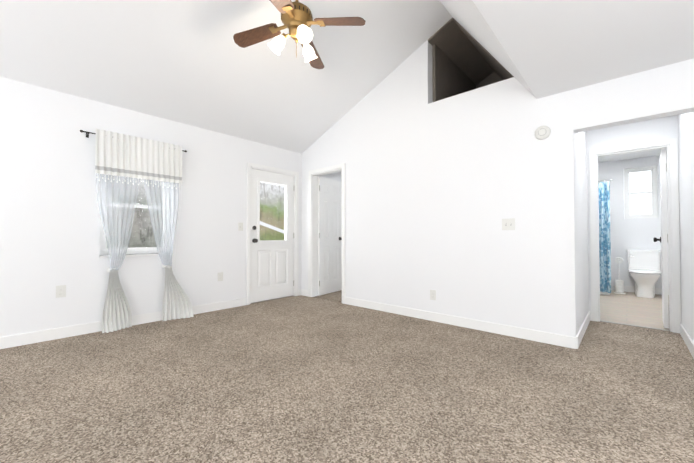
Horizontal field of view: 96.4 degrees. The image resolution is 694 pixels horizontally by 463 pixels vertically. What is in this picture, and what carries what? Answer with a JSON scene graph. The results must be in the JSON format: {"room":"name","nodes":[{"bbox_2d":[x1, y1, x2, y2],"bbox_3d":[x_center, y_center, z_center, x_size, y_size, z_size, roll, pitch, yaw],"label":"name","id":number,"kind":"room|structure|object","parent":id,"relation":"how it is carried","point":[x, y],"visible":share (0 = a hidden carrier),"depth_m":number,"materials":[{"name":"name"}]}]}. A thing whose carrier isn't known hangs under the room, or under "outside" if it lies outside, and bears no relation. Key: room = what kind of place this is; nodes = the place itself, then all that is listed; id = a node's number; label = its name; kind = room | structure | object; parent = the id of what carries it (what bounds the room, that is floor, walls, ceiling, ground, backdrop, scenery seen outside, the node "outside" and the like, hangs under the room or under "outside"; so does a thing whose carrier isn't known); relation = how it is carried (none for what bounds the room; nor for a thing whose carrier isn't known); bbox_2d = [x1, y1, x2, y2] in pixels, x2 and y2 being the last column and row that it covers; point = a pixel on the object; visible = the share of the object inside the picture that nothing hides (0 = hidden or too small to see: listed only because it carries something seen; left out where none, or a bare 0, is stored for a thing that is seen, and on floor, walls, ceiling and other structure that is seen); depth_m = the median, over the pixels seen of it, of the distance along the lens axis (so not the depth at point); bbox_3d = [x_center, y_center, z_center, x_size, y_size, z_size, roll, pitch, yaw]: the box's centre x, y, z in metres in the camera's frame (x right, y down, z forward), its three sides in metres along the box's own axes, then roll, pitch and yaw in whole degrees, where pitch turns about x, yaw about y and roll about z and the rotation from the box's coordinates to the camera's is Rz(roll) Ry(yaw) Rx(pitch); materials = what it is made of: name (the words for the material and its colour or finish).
{"room":"living room","nodes":[
{"label":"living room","id":0,"kind":"room"},
{"bbox_2d":[0,77,341,336],"bbox_3d":[-1.892,-0.204,4.081,0.150,2.500,10.100,-1,-1,42],"label":"wall","id":1,"kind":"structure","parent":0,"point":[49,224],"depth_m":3.15,"materials":[{"name":"white paint"}]},
{"bbox_2d":[56,285,65,297],"bbox_3d":[-2.758,0.578,2.991,0.008,0.115,0.072,-1,-1,42],"label":"electrical outlet","id":2,"kind":"object","parent":1,"relation":"attached to","point":[60,290],"visible":1,"depth_m":2.99,"materials":[{"name":"white plastic"}]},
{"bbox_2d":[99,174,170,254],"bbox_3d":[-2.413,-0.293,3.557,0.070,1.099,0.696,-1,-1,42],"label":"window","id":3,"kind":"structure","parent":1,"relation":"in","point":[103,249],"depth_m":3.52,"materials":[{"name":"white plastic"}]},
{"bbox_2d":[99,253,171,257],"bbox_3d":[-2.356,0.266,3.495,0.105,0.020,0.700,-1,-1,42],"label":"window sill","id":4,"kind":"structure","parent":1,"relation":"attached to","point":[125,255],"depth_m":3.44,"materials":[{"name":"white paint"}]},
{"bbox_2d":[80,128,193,332],"bbox_3d":[-2.270,-0.002,3.431,0.154,2.066,1.067,-1,-1,42],"label":"curtain","id":5,"kind":"object","parent":1,"relation":"hanging from","point":[124,155],"visible":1,"depth_m":3.36,"materials":[{"name":"grey fabric"}]},
{"bbox_2d":[0,289,300,348],"bbox_3d":[-2.937,0.972,2.782,0.013,0.104,6.500,-1,-1,42],"label":"baseboard","id":6,"kind":"structure","parent":1,"relation":"attached to","point":[10,341],"depth_m":3.10,"materials":[{"name":"white paint"}]},
{"bbox_2d":[218,272,222,280],"bbox_3d":[-1.699,0.608,4.163,0.008,0.115,0.072,-1,-1,42],"label":"electrical outlet","id":7,"kind":"object","parent":1,"relation":"attached to","point":[220,276],"visible":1,"depth_m":4.16,"materials":[{"name":"white plastic"}]},
{"bbox_2d":[238,223,242,230],"bbox_3d":[-1.500,-0.069,4.386,0.020,0.115,0.072,-1,-1,42],"label":"light switch","id":8,"kind":"object","parent":1,"relation":"attached to","point":[240,226],"visible":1,"depth_m":4.38,"materials":[{"name":"white plastic"}]},
{"bbox_2d":[251,169,293,302],"bbox_3d":[-1.160,0.063,4.842,0.177,1.965,0.796,-1,-1,42],"label":"exterior door","id":9,"kind":"structure","parent":1,"relation":"in","point":[272,266],"depth_m":4.80,"materials":[{"name":"white paint"}]},
{"bbox_2d":[246,162,298,304],"bbox_3d":[-1.180,0.035,4.856,0.169,2.055,0.940,-1,-1,42],"label":"door frame","id":10,"kind":"structure","parent":1,"relation":"attached to","point":[250,166],"depth_m":4.77,"materials":[{"name":"white paint"}]},
{"bbox_2d":[0,0,693,153],"bbox_3d":[0.335,-1.962,2.101,6.150,1.392,10.100,-1,-1,42],"label":"ceiling","id":11,"kind":"structure","parent":0,"point":[191,62],"depth_m":2.86,"materials":[{"name":"white paint"}]},
{"bbox_2d":[233,0,365,68],"bbox_3d":[-0.414,-1.821,2.566,0.860,0.793,0.860,1,-1,-32],"label":"ceiling fan","id":12,"kind":"object","parent":11,"relation":"hanging from","point":[297,19],"visible":1,"depth_m":2.53,"materials":[{"name":"brown wood"}]},
{"bbox_2d":[0,295,693,462],"bbox_3d":[-0.329,1.058,1.201,6.300,0.120,7.950,-1,-1,42],"label":"floor carpet","id":13,"kind":"object","parent":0,"point":[300,379],"visible":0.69,"depth_m":1.93,"materials":[{"name":"beige carpet"}]},
{"bbox_2d":[428,17,513,101],"bbox_3d":[3.134,-2.456,3.965,2.880,2.200,3.296,-1,-1,42],"label":"wall","id":14,"kind":"structure","parent":0,"point":[463,60],"depth_m":3.98,"materials":[{"name":"black paint"}]},
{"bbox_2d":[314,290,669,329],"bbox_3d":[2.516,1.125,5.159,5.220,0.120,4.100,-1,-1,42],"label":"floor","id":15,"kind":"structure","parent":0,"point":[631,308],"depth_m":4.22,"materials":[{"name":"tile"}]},
{"bbox_2d":[600,274,611,294],"bbox_3d":[4.025,0.827,5.915,1.546,0.500,0.706,-1,-1,42],"label":"bathtub","id":16,"kind":"object","parent":15,"relation":"on","point":[604,293],"depth_m":5.22,"materials":[{"name":"white ceramic"}]},
{"bbox_2d":[613,257,625,293],"bbox_3d":[4.703,0.755,5.358,0.170,0.625,0.215,-1,-1,42],"label":"toilet paper stand","id":17,"kind":"object","parent":15,"relation":"on","point":[619,286],"visible":1,"depth_m":5.33,"materials":[{"name":"white ceramic"}]},
{"bbox_2d":[627,250,661,297],"bbox_3d":[4.917,0.689,5.125,0.425,0.750,0.680,-1,-1,42],"label":"toilet","id":18,"kind":"object","parent":15,"relation":"on","point":[644,269],"visible":1,"depth_m":5.13,"materials":[{"name":"white ceramic"}]},
{"bbox_2d":[301,40,693,336],"bbox_3d":[1.503,-1.318,3.272,6.300,4.700,0.120,-1,-1,42],"label":"wall","id":19,"kind":"structure","parent":0,"point":[436,192],"depth_m":3.33,"materials":[{"name":"white paint"}]},
{"bbox_2d":[308,163,344,303],"bbox_3d":[-0.288,0.031,4.855,0.806,2.063,0.136,-1,-1,42],"label":"door frame","id":20,"kind":"structure","parent":19,"relation":"attached to","point":[313,250],"depth_m":5.04,"materials":[{"name":"white paint"}]},
{"bbox_2d":[317,176,341,295],"bbox_3d":[-0.307,0.074,5.390,0.194,1.965,0.644,-1,-1,42],"label":"interior door","id":21,"kind":"structure","parent":19,"relation":"in","point":[329,235],"depth_m":5.33,"materials":[{"name":"white paint"}]},
{"bbox_2d":[430,290,435,299],"bbox_3d":[1.000,0.738,3.606,0.072,0.115,0.008,-1,-1,42],"label":"electrical outlet","id":22,"kind":"object","parent":19,"relation":"attached to","point":[432,294],"visible":1,"depth_m":3.60,"materials":[{"name":"white plastic"}]},
{"bbox_2d":[301,289,575,348],"bbox_3d":[1.464,0.981,3.180,5.987,0.100,0.013,-1,-1,42],"label":"baseboard","id":23,"kind":"structure","parent":19,"relation":"attached to","point":[541,336],"depth_m":3.29,"materials":[{"name":"white paint"}]},
{"bbox_2d":[502,218,514,229],"bbox_3d":[1.597,-0.071,3.072,0.118,0.115,0.020,-1,-1,42],"label":"double light switch","id":24,"kind":"object","parent":19,"relation":"attached to","point":[508,224],"visible":1,"depth_m":3.07,"materials":[{"name":"white plastic"}]},
{"bbox_2d":[535,126,550,139],"bbox_3d":[1.815,-0.919,2.879,0.128,0.128,0.036,-1,-1,42],"label":"smoke detector","id":25,"kind":"object","parent":19,"relation":"attached to","point":[542,132],"visible":1,"depth_m":2.87,"materials":[{"name":"white plastic"}]},
{"bbox_2d":[575,131,588,333],"bbox_3d":[2.412,-0.168,3.275,0.120,2.400,1.130,-1,-1,42],"label":"wall","id":26,"kind":"structure","parent":0,"point":[581,224],"depth_m":3.17,"materials":[{"name":"white paint"}]},
{"bbox_2d":[576,311,693,357],"bbox_3d":[2.691,0.975,2.923,0.740,0.104,1.250,-1,-1,42],"label":"baseboard","id":27,"kind":"structure","parent":26,"relation":"attached to","point":[687,339],"depth_m":2.86,"materials":[{"name":"white paint"}]},
{"bbox_2d":[598,149,660,162],"bbox_3d":[3.759,-1.396,4.841,2.890,0.190,2.970,-1,-1,42],"label":"ceiling","id":28,"kind":"structure","parent":0,"point":[631,156],"depth_m":5.34,"materials":[{"name":"white paint"}]},
{"bbox_2d":[598,155,668,288],"bbox_3d":[4.714,-0.173,5.878,2.890,2.500,0.120,-1,-1,42],"label":"wall","id":29,"kind":"structure","parent":0,"point":[634,234],"depth_m":5.55,"materials":[{"name":"white paint"}]},
{"bbox_2d":[611,285,668,294],"bbox_3d":[4.665,1.024,5.812,2.580,0.104,0.013,-1,-1,42],"label":"baseboard","id":30,"kind":"structure","parent":29,"relation":"attached to","point":[632,289],"depth_m":5.46,"materials":[{"name":"white paint"}]},
{"bbox_2d":[624,166,657,218],"bbox_3d":[5.188,-0.680,5.487,0.426,0.899,0.070,-1,-1,42],"label":"bathroom window","id":31,"kind":"structure","parent":29,"relation":"in","point":[653,191],"depth_m":5.46,"materials":[{"name":"white plastic"}]},
{"bbox_2d":[587,115,680,310],"bbox_3d":[2.798,-0.209,3.756,2.890,2.500,0.100,-1,-1,42],"label":"wall","id":32,"kind":"structure","parent":0,"point":[662,128],"depth_m":3.44,"materials":[{"name":"white paint"}]},
{"bbox_2d":[589,138,680,332],"bbox_3d":[3.145,0.042,3.427,0.716,1.993,0.116,-1,-1,42],"label":"door frame","id":33,"kind":"structure","parent":32,"relation":"attached to","point":[670,145],"depth_m":3.24,"materials":[{"name":"white paint"}]},
{"bbox_2d":[600,320,669,330],"bbox_3d":[3.141,1.032,3.405,0.564,0.006,0.050,-1,-1,42],"label":"trim","id":34,"kind":"structure","parent":32,"relation":"attached to","point":[635,325],"depth_m":3.39,"materials":[{"name":"beige wood"}]},
{"bbox_2d":[653,149,668,327],"bbox_3d":[3.571,0.074,3.484,0.167,1.900,0.562,-1,-1,42],"label":"bathroom door","id":35,"kind":"structure","parent":32,"relation":"in","point":[663,239],"depth_m":3.30,"materials":[{"name":"white paint"}]},
{"bbox_2d":[678,112,693,341],"bbox_3d":[3.050,-0.177,2.699,0.120,2.400,1.130,-1,-1,42],"label":"wall","id":36,"kind":"structure","parent":0,"point":[686,162],"depth_m":2.77,"materials":[{"name":"white paint"}]},
{"bbox_3d":[2.724,-0.176,5.741,0.120,2.500,2.750,-1,-1,42],"label":"wall","id":37,"kind":"structure","parent":0,"visible":0},
{"bbox_2d":[598,179,612,292],"bbox_3d":[3.762,0.073,5.603,1.598,1.878,0.116,-1,-1,42],"label":"shower curtain","id":38,"kind":"object","parent":37,"relation":"hanging from","point":[604,238],"visible":0.4,"depth_m":5.14,"materials":[{"name":"blue fabric"}]},
{"label":"outside","id":39,"kind":"structure","parent":0,"visible":0},
{"bbox_2d":[106,175,283,247],"bbox_3d":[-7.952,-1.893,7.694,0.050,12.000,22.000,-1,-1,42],"label":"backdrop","id":40,"kind":"structure","parent":39,"point":[264,200],"depth_m":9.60,"materials":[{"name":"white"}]},
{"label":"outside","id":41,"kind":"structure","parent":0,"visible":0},
{"bbox_2d":[629,171,651,214],"bbox_3d":[7.283,-1.897,7.449,9.000,8.000,0.050,-1,-1,42],"label":"sky","id":42,"kind":"structure","parent":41,"point":[645,207],"depth_m":7.54,"materials":[{"name":"white"}]}
]}

